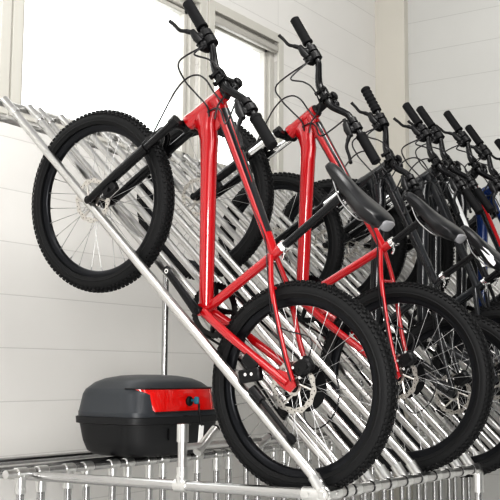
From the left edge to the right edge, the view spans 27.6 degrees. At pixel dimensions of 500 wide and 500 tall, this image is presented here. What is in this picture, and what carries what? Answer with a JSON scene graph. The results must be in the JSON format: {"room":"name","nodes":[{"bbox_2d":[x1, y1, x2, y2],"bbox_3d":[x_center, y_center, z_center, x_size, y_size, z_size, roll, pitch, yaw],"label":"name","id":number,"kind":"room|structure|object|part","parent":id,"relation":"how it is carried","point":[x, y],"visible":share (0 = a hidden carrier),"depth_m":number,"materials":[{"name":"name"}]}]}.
{"room":"bicycle storage room","nodes":[
{"label":"bicycle storage room","id":0,"kind":"room"},
{"bbox_2d":[0,0,377,499],"bbox_3d":[-1.966,-2.051,4.162,0.220,8.000,10.570,-4,-8,34],"label":"wall","id":1,"kind":"structure","parent":0,"point":[58,338],"depth_m":5.52,"materials":[{"name":"white paint"}]},
{"bbox_2d":[0,0,11,114],"bbox_3d":[-1.817,-1.317,4.183,0.118,1.111,2.120,-4,-8,34],"label":"window","id":2,"kind":"structure","parent":1,"relation":"in","point":[5,5],"depth_m":4.97,"materials":[{"name":"grey plastic"}]},
{"bbox_2d":[8,0,206,165],"bbox_3d":[-0.770,-1.127,5.727,0.118,1.111,1.600,-4,-8,34],"label":"window","id":3,"kind":"structure","parent":1,"relation":"in","point":[186,96],"depth_m":6.26,"materials":[{"name":"grey plastic"}]},
{"bbox_2d":[207,0,283,191],"bbox_3d":[-0.060,-0.997,6.775,0.118,1.111,0.885,-4,-8,34],"label":"window","id":4,"kind":"structure","parent":1,"relation":"in","point":[217,23],"depth_m":7.02,"materials":[{"name":"grey plastic"}]},
{"bbox_3d":[-0.088,-0.973,6.791,0.044,0.937,0.667,-4,-8,34],"label":"sash","id":5,"kind":"part","parent":4,"relation":"part of","materials":[{"name":"grey plastic"}]},
{"bbox_3d":[-0.080,-0.974,6.786,0.070,1.055,0.785,-4,-8,34],"label":"frame","id":6,"kind":"part","parent":4,"relation":"part of","materials":[{"name":"grey plastic"}]},
{"bbox_2d":[408,0,499,499],"bbox_3d":[3.943,-1.711,6.655,7.220,8.000,0.200,-4,-8,34],"label":"wall","id":7,"kind":"structure","parent":0,"point":[454,45],"depth_m":8.04,"materials":[{"name":"white paint"}]},
{"bbox_2d":[375,0,412,499],"bbox_3d":[1.165,-1.532,8.351,0.265,8.000,0.070,-4,-8,34],"label":"pillar","id":8,"kind":"structure","parent":7,"relation":"attached to","point":[391,16],"depth_m":8.30,"materials":[{"name":"paint"}]},
{"bbox_3d":[0.963,1.772,1.826,7.220,0.100,10.770,-4,-8,34],"label":"floor","id":9,"kind":"structure","parent":0,"visible":0},
{"bbox_2d":[0,96,499,499],"bbox_3d":[0.581,0.827,5.286,1.919,2.585,5.350,-4,-8,34],"label":"bicycle rack","id":10,"kind":"object","parent":9,"relation":"on","point":[60,471],"visible":0.6,"depth_m":4.03,"materials":[{"name":"metal"}]},
{"bbox_2d":[76,375,216,456],"bbox_3d":[-0.431,0.733,4.551,0.479,0.347,0.652,-4,-8,34],"label":"case","id":11,"kind":"object","parent":10,"relation":"on","point":[123,415],"visible":0.94,"depth_m":4.33,"materials":[{"name":"black plastic"}]},
{"bbox_3d":[-0.449,0.651,4.573,0.420,0.179,0.630,-4,-8,34],"label":"lid","id":12,"kind":"part","parent":11,"relation":"part of","materials":[{"name":"grey plastic"}]},
{"bbox_3d":[-0.319,0.660,4.484,0.126,0.106,0.572,-4,-8,34],"label":"reflector trim","id":13,"kind":"part","parent":11,"relation":"part of","materials":[{"name":"red plastic"}]},
{"bbox_2d":[198,404,203,441],"bbox_3d":[-0.217,0.767,4.426,0.014,0.194,0.046,-4,-8,34],"label":"tag","id":14,"kind":"object","parent":11,"relation":"hanging from","point":[201,427],"visible":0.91,"depth_m":4.42,"materials":[{"name":"white"}]},
{"bbox_3d":[-0.390,0.057,3.626,1.500,1.457,0.034,-4,-8,34],"label":"rail","id":15,"kind":"part","parent":10,"relation":"part of","materials":[{"name":"metal"}]},
{"bbox_3d":[-0.418,0.790,4.911,0.030,2.533,0.029,-4,-8,34],"label":"post","id":16,"kind":"part","parent":10,"relation":"part of","materials":[{"name":"silver metal"}]},
{"bbox_3d":[-0.313,0.072,3.739,1.498,1.454,0.030,-4,-8,34],"label":"rail","id":17,"kind":"part","parent":10,"relation":"part of","materials":[{"name":"metal"}]},
{"bbox_3d":[-0.229,0.700,3.438,0.033,0.190,0.033,-4,-8,34],"label":"stub post","id":18,"kind":"part","parent":10,"relation":"part of","materials":[{"name":"metal"}]},
{"bbox_3d":[-0.281,0.079,3.786,1.498,1.454,0.030,-4,-8,34],"label":"rail","id":19,"kind":"part","parent":10,"relation":"part of","materials":[{"name":"metal"}]},
{"bbox_3d":[-0.209,0.093,3.893,1.498,1.454,0.030,-4,-8,34],"label":"rail","id":20,"kind":"part","parent":10,"relation":"part of","materials":[{"name":"metal"}]},
{"bbox_2d":[31,0,398,487],"bbox_3d":[-0.219,-0.036,3.545,1.556,1.693,0.268,-4,-8,36],"label":"bicycle","id":21,"kind":"object","parent":10,"relation":"on","point":[303,383],"visible":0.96,"depth_m":3.41,"materials":[{"name":"red paint"}]},
{"bbox_3d":[-0.241,-0.775,3.534,0.122,0.032,0.025,40,18,30],"label":"lever blade","id":22,"kind":"part","parent":21,"relation":"part of","materials":[{"name":"black plastic"}]},
{"bbox_3d":[-0.230,-0.444,3.617,0.056,0.048,0.167,40,18,30],"label":"fork crown","id":23,"kind":"part","parent":21,"relation":"part of","materials":[{"name":"black metal"}]},
{"bbox_3d":[-0.231,0.141,3.499,0.203,0.077,0.053,40,18,30],"label":"crank arm","id":24,"kind":"part","parent":21,"relation":"part of","materials":[{"name":"black metal"}]},
{"bbox_3d":[-0.161,-0.738,3.506,0.083,0.064,0.072,40,18,30],"label":"brake lever","id":25,"kind":"part","parent":21,"relation":"part of","materials":[{"name":"black plastic"}]},
{"bbox_3d":[-0.080,-0.580,3.470,0.064,0.064,0.131,40,18,30],"label":"stem","id":26,"kind":"part","parent":21,"relation":"part of","materials":[{"name":"black metal"}]},
{"bbox_3d":[-0.026,-0.381,3.300,0.029,0.120,0.038,6,-9,-39],"label":"lever blade","id":27,"kind":"part","parent":21,"relation":"part of","materials":[{"name":"black plastic"}]},
{"bbox_3d":[-0.016,-0.048,3.459,0.479,1.047,0.146,-4,-8,33],"label":"frame","id":28,"kind":"part","parent":21,"relation":"part of","materials":[{"name":"red paint"}]},
{"bbox_3d":[-0.012,-0.460,3.341,0.080,0.079,0.054,2,-7,-15],"label":"brake lever","id":29,"kind":"part","parent":21,"relation":"part of","materials":[{"name":"black plastic"}]},
{"bbox_3d":[0.031,0.361,3.423,0.504,0.229,0.035,40,18,30],"label":"chain","id":30,"kind":"part","parent":21,"relation":"part of","materials":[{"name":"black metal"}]},
{"bbox_3d":[0.071,0.516,3.244,0.214,0.052,0.032,40,18,30],"label":"kickstand leg","id":31,"kind":"part","parent":21,"relation":"part of","materials":[{"name":"black plastic"}]},
{"bbox_3d":[0.209,-0.096,3.291,0.125,0.290,0.034,40,18,30],"label":"seat post","id":32,"kind":"part","parent":21,"relation":"part of","materials":[{"name":"black metal"}]},
{"bbox_3d":[0.321,-0.153,3.220,0.201,0.060,0.066,40,18,30],"label":"saddle rail","id":33,"kind":"part","parent":21,"relation":"part of","materials":[{"name":"silver metal"}]},
{"bbox_3d":[-0.140,0.107,3.993,1.498,1.454,0.030,-4,-8,34],"label":"rail","id":34,"kind":"part","parent":10,"relation":"part of","materials":[{"name":"metal"}]},
{"bbox_3d":[-0.068,0.122,4.100,1.498,1.454,0.030,-4,-8,34],"label":"rail","id":35,"kind":"part","parent":10,"relation":"part of","materials":[{"name":"metal"}]},
{"bbox_3d":[0.001,0.136,4.201,1.498,1.453,0.030,-4,-8,34],"label":"rail","id":36,"kind":"part","parent":10,"relation":"part of","materials":[{"name":"metal"}]},
{"bbox_3d":[0.073,0.151,4.308,1.498,1.453,0.030,-4,-8,34],"label":"rail","id":37,"kind":"part","parent":10,"relation":"part of","materials":[{"name":"metal"}]},
{"bbox_3d":[0.141,0.165,4.409,1.498,1.453,0.030,-4,-8,34],"label":"rail","id":38,"kind":"part","parent":10,"relation":"part of","materials":[{"name":"metal"}]},
{"bbox_3d":[0.214,0.179,4.515,1.498,1.453,0.030,-4,-8,34],"label":"rail","id":39,"kind":"part","parent":10,"relation":"part of","materials":[{"name":"metal"}]},
{"bbox_2d":[137,16,494,473],"bbox_3d":[0.173,-0.043,4.138,1.656,1.823,0.238,-4,-8,33],"label":"bicycle","id":40,"kind":"object","parent":10,"relation":"on","point":[308,127],"visible":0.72,"depth_m":3.94,"materials":[{"name":"red paint"}]},
{"bbox_3d":[0.145,0.119,4.096,0.110,0.194,0.042,-2,-7,19],"label":"crank arm","id":41,"kind":"part","parent":40,"relation":"part of","materials":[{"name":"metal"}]},
{"bbox_3d":[0.152,-0.477,4.210,0.058,0.049,0.167,40,18,30],"label":"fork crown","id":42,"kind":"part","parent":40,"relation":"part of","materials":[{"name":"black metal"}]},
{"bbox_3d":[0.158,-0.843,4.126,0.122,0.029,0.029,40,18,30],"label":"lever blade","id":43,"kind":"part","parent":40,"relation":"part of","materials":[{"name":"black plastic"}]},
{"bbox_3d":[0.235,-0.792,4.100,0.083,0.079,0.052,4,-8,-26],"label":"brake lever","id":44,"kind":"part","parent":40,"relation":"part of","materials":[{"name":"black plastic"}]},
{"bbox_3d":[0.275,0.276,4.139,0.110,0.194,0.042,-2,-7,19],"label":"crank arm","id":45,"kind":"part","parent":40,"relation":"part of","materials":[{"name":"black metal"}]},
{"bbox_3d":[0.310,-0.616,4.073,0.065,0.065,0.106,40,18,30],"label":"stem","id":46,"kind":"part","parent":40,"relation":"part of","materials":[{"name":"black metal"}]},
{"bbox_3d":[0.382,-0.041,4.038,0.518,1.113,0.147,-4,-8,33],"label":"frame","id":47,"kind":"part","parent":40,"relation":"part of","materials":[{"name":"red paint"}]},
{"bbox_3d":[0.385,-0.391,3.927,0.027,0.122,0.030,5,-8,-33],"label":"lever blade","id":48,"kind":"part","parent":40,"relation":"part of","materials":[{"name":"black plastic"}]},
{"bbox_3d":[0.419,0.375,4.008,0.586,0.232,0.035,40,18,30],"label":"chain","id":49,"kind":"part","parent":40,"relation":"part of","materials":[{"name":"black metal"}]},
{"bbox_3d":[0.402,-0.474,3.960,0.079,0.081,0.051,3,-7,-21],"label":"brake lever","id":50,"kind":"part","parent":40,"relation":"part of","materials":[{"name":"black plastic"}]},
{"bbox_3d":[0.600,-0.070,3.874,0.086,0.159,0.034,40,18,30],"label":"seat post","id":51,"kind":"part","parent":40,"relation":"part of","materials":[{"name":"black metal"}]},
{"bbox_3d":[0.670,-0.103,3.829,0.191,0.045,0.066,40,18,30],"label":"saddle rail","id":52,"kind":"part","parent":40,"relation":"part of","materials":[{"name":"silver metal"}]},
{"bbox_3d":[0.282,0.193,4.616,1.498,1.453,0.030,-4,-8,34],"label":"rail","id":53,"kind":"part","parent":10,"relation":"part of","materials":[{"name":"metal"}]},
{"bbox_3d":[0.355,0.208,4.723,1.498,1.453,0.030,-4,-8,34],"label":"rail","id":54,"kind":"part","parent":10,"relation":"part of","materials":[{"name":"metal"}]},
{"bbox_3d":[0.423,0.222,4.824,1.498,1.453,0.030,-4,-8,34],"label":"rail","id":55,"kind":"part","parent":10,"relation":"part of","materials":[{"name":"metal"}]},
{"bbox_2d":[218,86,499,477],"bbox_3d":[0.481,0.117,4.512,1.556,1.706,0.279,-4,-8,36],"label":"bicycle","id":56,"kind":"object","parent":10,"relation":"on","point":[379,180],"visible":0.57,"depth_m":4.39,"materials":[{"name":"black paint"}]},
{"bbox_3d":[0.488,-0.625,4.524,0.122,0.028,0.025,40,18,30],"label":"lever blade","id":57,"kind":"part","parent":56,"relation":"part of","materials":[{"name":"black plastic"}]},
{"bbox_3d":[0.563,-0.572,4.489,0.081,0.076,0.055,3,-7,-21],"label":"brake lever","id":58,"kind":"part","parent":56,"relation":"part of","materials":[{"name":"black plastic"}]},
{"bbox_3d":[0.623,-0.406,4.456,0.068,0.066,0.106,40,18,30],"label":"stem","id":59,"kind":"part","parent":56,"relation":"part of","materials":[{"name":"black metal"}]},
{"bbox_3d":[0.650,-0.201,4.277,0.028,0.120,0.043,-2,-7,23],"label":"lever blade","id":60,"kind":"part","parent":56,"relation":"part of","materials":[{"name":"black plastic"}]},
{"bbox_3d":[0.694,0.117,4.425,0.463,1.037,0.146,-4,-8,33],"label":"frame","id":61,"kind":"part","parent":56,"relation":"part of","materials":[{"name":"black paint"}]},
{"bbox_3d":[0.679,-0.280,4.316,0.080,0.081,0.052,2,-7,-15],"label":"brake lever","id":62,"kind":"part","parent":56,"relation":"part of","materials":[{"name":"black plastic"}]},
{"bbox_3d":[0.734,0.521,4.394,0.504,0.229,0.035,40,18,30],"label":"chain","id":63,"kind":"part","parent":56,"relation":"part of","materials":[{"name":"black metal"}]},
{"bbox_3d":[0.888,0.061,4.279,0.102,0.194,0.034,40,18,30],"label":"seat post","id":64,"kind":"part","parent":56,"relation":"part of","materials":[{"name":"black metal"}]},
{"bbox_3d":[0.963,0.018,4.231,0.190,0.052,0.066,40,18,30],"label":"saddle rail","id":65,"kind":"part","parent":56,"relation":"part of","materials":[{"name":"silver metal"}]},
{"bbox_3d":[0.971,0.024,4.154,0.015,0.090,0.086,5,-8,-31],"label":"saddle panel","id":66,"kind":"part","parent":56,"relation":"part of","materials":[{"name":"white plastic"}]},
{"bbox_3d":[0.723,1.010,6.594,0.030,2.508,0.029,-4,-8,34],"label":"post","id":67,"kind":"part","parent":10,"relation":"part of","materials":[{"name":"silver metal"}]},
{"bbox_3d":[0.496,0.237,4.931,1.498,1.453,0.030,-4,-8,34],"label":"rail","id":68,"kind":"part","parent":10,"relation":"part of","materials":[{"name":"metal"}]},
{"bbox_3d":[1.059,0.351,5.761,1.498,1.452,0.030,-4,-8,34],"label":"rail","id":69,"kind":"part","parent":10,"relation":"part of","materials":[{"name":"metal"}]},
{"bbox_3d":[1.128,0.365,5.862,1.498,1.452,0.030,-4,-8,34],"label":"rail","id":70,"kind":"part","parent":10,"relation":"part of","materials":[{"name":"metal"}]},
{"bbox_3d":[0.564,0.251,5.031,1.498,1.453,0.030,-4,-8,34],"label":"rail","id":71,"kind":"part","parent":10,"relation":"part of","materials":[{"name":"metal"}]},
{"bbox_2d":[274,102,499,450],"bbox_3d":[0.764,0.125,4.937,1.556,1.693,0.268,-4,-8,36],"label":"bicycle","id":72,"kind":"object","parent":10,"relation":"on","point":[428,182],"visible":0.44,"depth_m":4.87,"materials":[{"name":"black paint"}]},
{"bbox_3d":[0.742,-0.614,4.926,0.122,0.032,0.025,40,18,30],"label":"lever blade","id":73,"kind":"part","parent":72,"relation":"part of","materials":[{"name":"black plastic"}]},
{"bbox_3d":[0.753,0.301,4.891,0.203,0.077,0.053,40,18,30],"label":"crank arm","id":74,"kind":"part","parent":72,"relation":"part of","materials":[{"name":"black metal"}]},
{"bbox_3d":[0.823,-0.578,4.898,0.083,0.064,0.072,40,18,30],"label":"brake lever","id":75,"kind":"part","parent":72,"relation":"part of","materials":[{"name":"black plastic"}]},
{"bbox_3d":[0.904,-0.420,4.862,0.064,0.064,0.131,40,18,30],"label":"stem","id":76,"kind":"part","parent":72,"relation":"part of","materials":[{"name":"black metal"}]},
{"bbox_3d":[0.968,0.113,4.851,0.479,1.047,0.146,-4,-8,33],"label":"frame","id":77,"kind":"part","parent":72,"relation":"part of","materials":[{"name":"black paint"}]},
{"bbox_3d":[0.958,-0.220,4.692,0.029,0.120,0.039,6,-9,-39],"label":"lever blade","id":78,"kind":"part","parent":72,"relation":"part of","materials":[{"name":"black plastic"}]},
{"bbox_3d":[0.971,-0.299,4.733,0.080,0.079,0.054,2,-7,-15],"label":"brake lever","id":79,"kind":"part","parent":72,"relation":"part of","materials":[{"name":"black plastic"}]},
{"bbox_3d":[1.014,0.521,4.815,0.504,0.229,0.035,40,18,30],"label":"chain","id":80,"kind":"part","parent":72,"relation":"part of","materials":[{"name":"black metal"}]},
{"bbox_3d":[1.192,0.065,4.683,0.125,0.290,0.034,40,18,30],"label":"seat post","id":81,"kind":"part","parent":72,"relation":"part of","materials":[{"name":"black metal"}]},
{"bbox_3d":[0.637,0.265,5.138,1.498,1.453,0.030,-4,-8,34],"label":"rail","id":82,"kind":"part","parent":10,"relation":"part of","materials":[{"name":"metal"}]},
{"bbox_3d":[0.705,0.279,5.239,1.498,1.453,0.030,-4,-8,34],"label":"rail","id":83,"kind":"part","parent":10,"relation":"part of","materials":[{"name":"metal"}]},
{"bbox_3d":[1.269,0.394,6.069,1.498,1.452,0.030,-4,-8,34],"label":"rail","id":84,"kind":"part","parent":10,"relation":"part of","materials":[{"name":"metal"}]},
{"bbox_3d":[0.777,0.294,5.346,1.498,1.453,0.030,-4,-8,34],"label":"rail","id":85,"kind":"part","parent":10,"relation":"part of","materials":[{"name":"metal"}]},
{"bbox_3d":[0.846,0.308,5.447,1.498,1.453,0.030,-4,-8,34],"label":"rail","id":86,"kind":"part","parent":10,"relation":"part of","materials":[{"name":"metal"}]},
{"bbox_2d":[292,106,499,436],"bbox_3d":[0.870,0.109,5.172,1.556,1.693,0.268,-4,-8,36],"label":"bicycle","id":87,"kind":"object","parent":10,"relation":"on","point":[399,256],"visible":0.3,"depth_m":5.13,"materials":[{"name":"black paint"}]},
{"bbox_3d":[0.929,-0.594,5.133,0.083,0.064,0.072,40,18,30],"label":"brake lever","id":88,"kind":"part","parent":87,"relation":"part of","materials":[{"name":"black plastic"}]},
{"bbox_3d":[1.010,-0.436,5.097,0.064,0.064,0.131,40,18,30],"label":"stem","id":89,"kind":"part","parent":87,"relation":"part of","materials":[{"name":"black metal"}]},
{"bbox_3d":[1.074,0.097,5.086,0.479,1.047,0.146,-4,-8,33],"label":"frame","id":90,"kind":"part","parent":87,"relation":"part of","materials":[{"name":"black paint"}]},
{"bbox_3d":[1.064,-0.236,4.927,0.029,0.120,0.038,6,-9,-39],"label":"lever blade","id":91,"kind":"part","parent":87,"relation":"part of","materials":[{"name":"black plastic"}]},
{"bbox_3d":[1.077,-0.315,4.968,0.080,0.079,0.054,2,-7,-15],"label":"brake lever","id":92,"kind":"part","parent":87,"relation":"part of","materials":[{"name":"black plastic"}]},
{"bbox_3d":[0.918,0.323,5.553,1.498,1.453,0.030,-4,-8,34],"label":"rail","id":93,"kind":"part","parent":10,"relation":"part of","materials":[{"name":"metal"}]},
{"bbox_3d":[0.987,0.337,5.654,1.498,1.453,0.030,-4,-8,34],"label":"rail","id":94,"kind":"part","parent":10,"relation":"part of","materials":[{"name":"metal"}]},
{"bbox_2d":[315,110,499,423],"bbox_3d":[1.039,0.141,5.358,1.633,1.761,0.270,-4,-8,36],"label":"bicycle","id":95,"kind":"object","parent":10,"relation":"on","point":[463,140],"visible":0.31,"depth_m":5.31,"materials":[{"name":"black paint"}]},
{"bbox_3d":[1.024,-0.632,5.348,0.122,0.032,0.025,40,18,30],"label":"lever blade","id":96,"kind":"part","parent":95,"relation":"part of","materials":[{"name":"black plastic"}]},
{"bbox_3d":[1.104,-0.596,5.319,0.083,0.064,0.072,40,18,30],"label":"brake lever","id":97,"kind":"part","parent":95,"relation":"part of","materials":[{"name":"black plastic"}]},
{"bbox_3d":[1.253,0.120,5.269,0.501,1.097,0.146,-4,-8,33],"label":"frame","id":98,"kind":"part","parent":95,"relation":"part of","materials":[{"name":"black paint"}]},
{"bbox_3d":[1.185,-0.437,5.284,0.064,0.064,0.131,40,18,30],"label":"stem","id":99,"kind":"part","parent":95,"relation":"part of","materials":[{"name":"black metal"}]},
{"bbox_3d":[1.253,-0.317,5.154,0.080,0.079,0.054,2,-7,-15],"label":"brake lever","id":100,"kind":"part","parent":95,"relation":"part of","materials":[{"name":"black plastic"}]},
{"bbox_3d":[1.239,-0.238,5.113,0.029,0.120,0.038,6,-9,-39],"label":"lever blade","id":101,"kind":"part","parent":95,"relation":"part of","materials":[{"name":"black plastic"}]},
{"bbox_3d":[1.200,0.380,5.969,1.498,1.452,0.030,-4,-8,34],"label":"rail","id":102,"kind":"part","parent":10,"relation":"part of","materials":[{"name":"metal"}]},
{"bbox_2d":[343,125,499,316],"bbox_3d":[1.195,0.191,5.554,1.633,1.761,0.270,-4,-8,36],"label":"bicycle","id":103,"kind":"object","parent":10,"relation":"on","point":[484,153],"visible":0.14,"depth_m":5.54,"materials":[{"name":"blue paint"}]},
{"bbox_3d":[1.260,-0.545,5.515,0.083,0.064,0.072,40,18,30],"label":"brake lever","id":104,"kind":"part","parent":103,"relation":"part of","materials":[{"name":"black plastic"}]},
{"bbox_3d":[1.409,0.170,5.464,0.501,1.097,0.146,-4,-8,33],"label":"frame","id":105,"kind":"part","parent":103,"relation":"part of","materials":[{"name":"blue paint"}]},
{"bbox_3d":[1.341,-0.387,5.479,0.064,0.064,0.131,40,18,30],"label":"stem","id":106,"kind":"part","parent":103,"relation":"part of","materials":[{"name":"black metal"}]},
{"bbox_3d":[1.341,0.409,6.176,1.498,1.452,0.030,-4,-8,34],"label":"rail","id":107,"kind":"part","parent":10,"relation":"part of","materials":[{"name":"metal"}]},
{"bbox_3d":[1.409,0.423,6.277,1.498,1.452,0.030,-4,-8,34],"label":"rail","id":108,"kind":"part","parent":10,"relation":"part of","materials":[{"name":"metal"}]},
{"bbox_3d":[1.550,0.451,6.484,1.498,1.452,0.030,-4,-8,34],"label":"rail","id":109,"kind":"part","parent":10,"relation":"part of","materials":[{"name":"metal"}]},
{"bbox_3d":[1.482,0.437,6.384,1.498,1.452,0.030,-4,-8,34],"label":"rail","id":110,"kind":"part","parent":10,"relation":"part of","materials":[{"name":"metal"}]},
{"bbox_2d":[408,139,499,300],"bbox_3d":[1.460,0.222,5.984,1.633,1.761,0.270,-4,-8,36],"label":"bicycle","id":111,"kind":"object","parent":10,"relation":"on","point":[472,224],"visible":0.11,"depth_m":6.08,"materials":[{"name":"black paint"}]},
{"bbox_3d":[2.046,0.552,7.214,1.498,1.452,0.030,-4,-8,34],"label":"rail","id":112,"kind":"part","parent":10,"relation":"part of","materials":[{"name":"metal"}]},
{"bbox_3d":[1.973,0.537,7.107,1.498,1.452,0.030,-4,-8,34],"label":"rail","id":113,"kind":"part","parent":10,"relation":"part of","materials":[{"name":"metal"}]},
{"bbox_3d":[0.929,1.437,4.091,0.030,1.076,0.029,-4,-8,34],"label":"post","id":114,"kind":"part","parent":10,"relation":"part of","materials":[{"name":"silver metal"}]}
]}

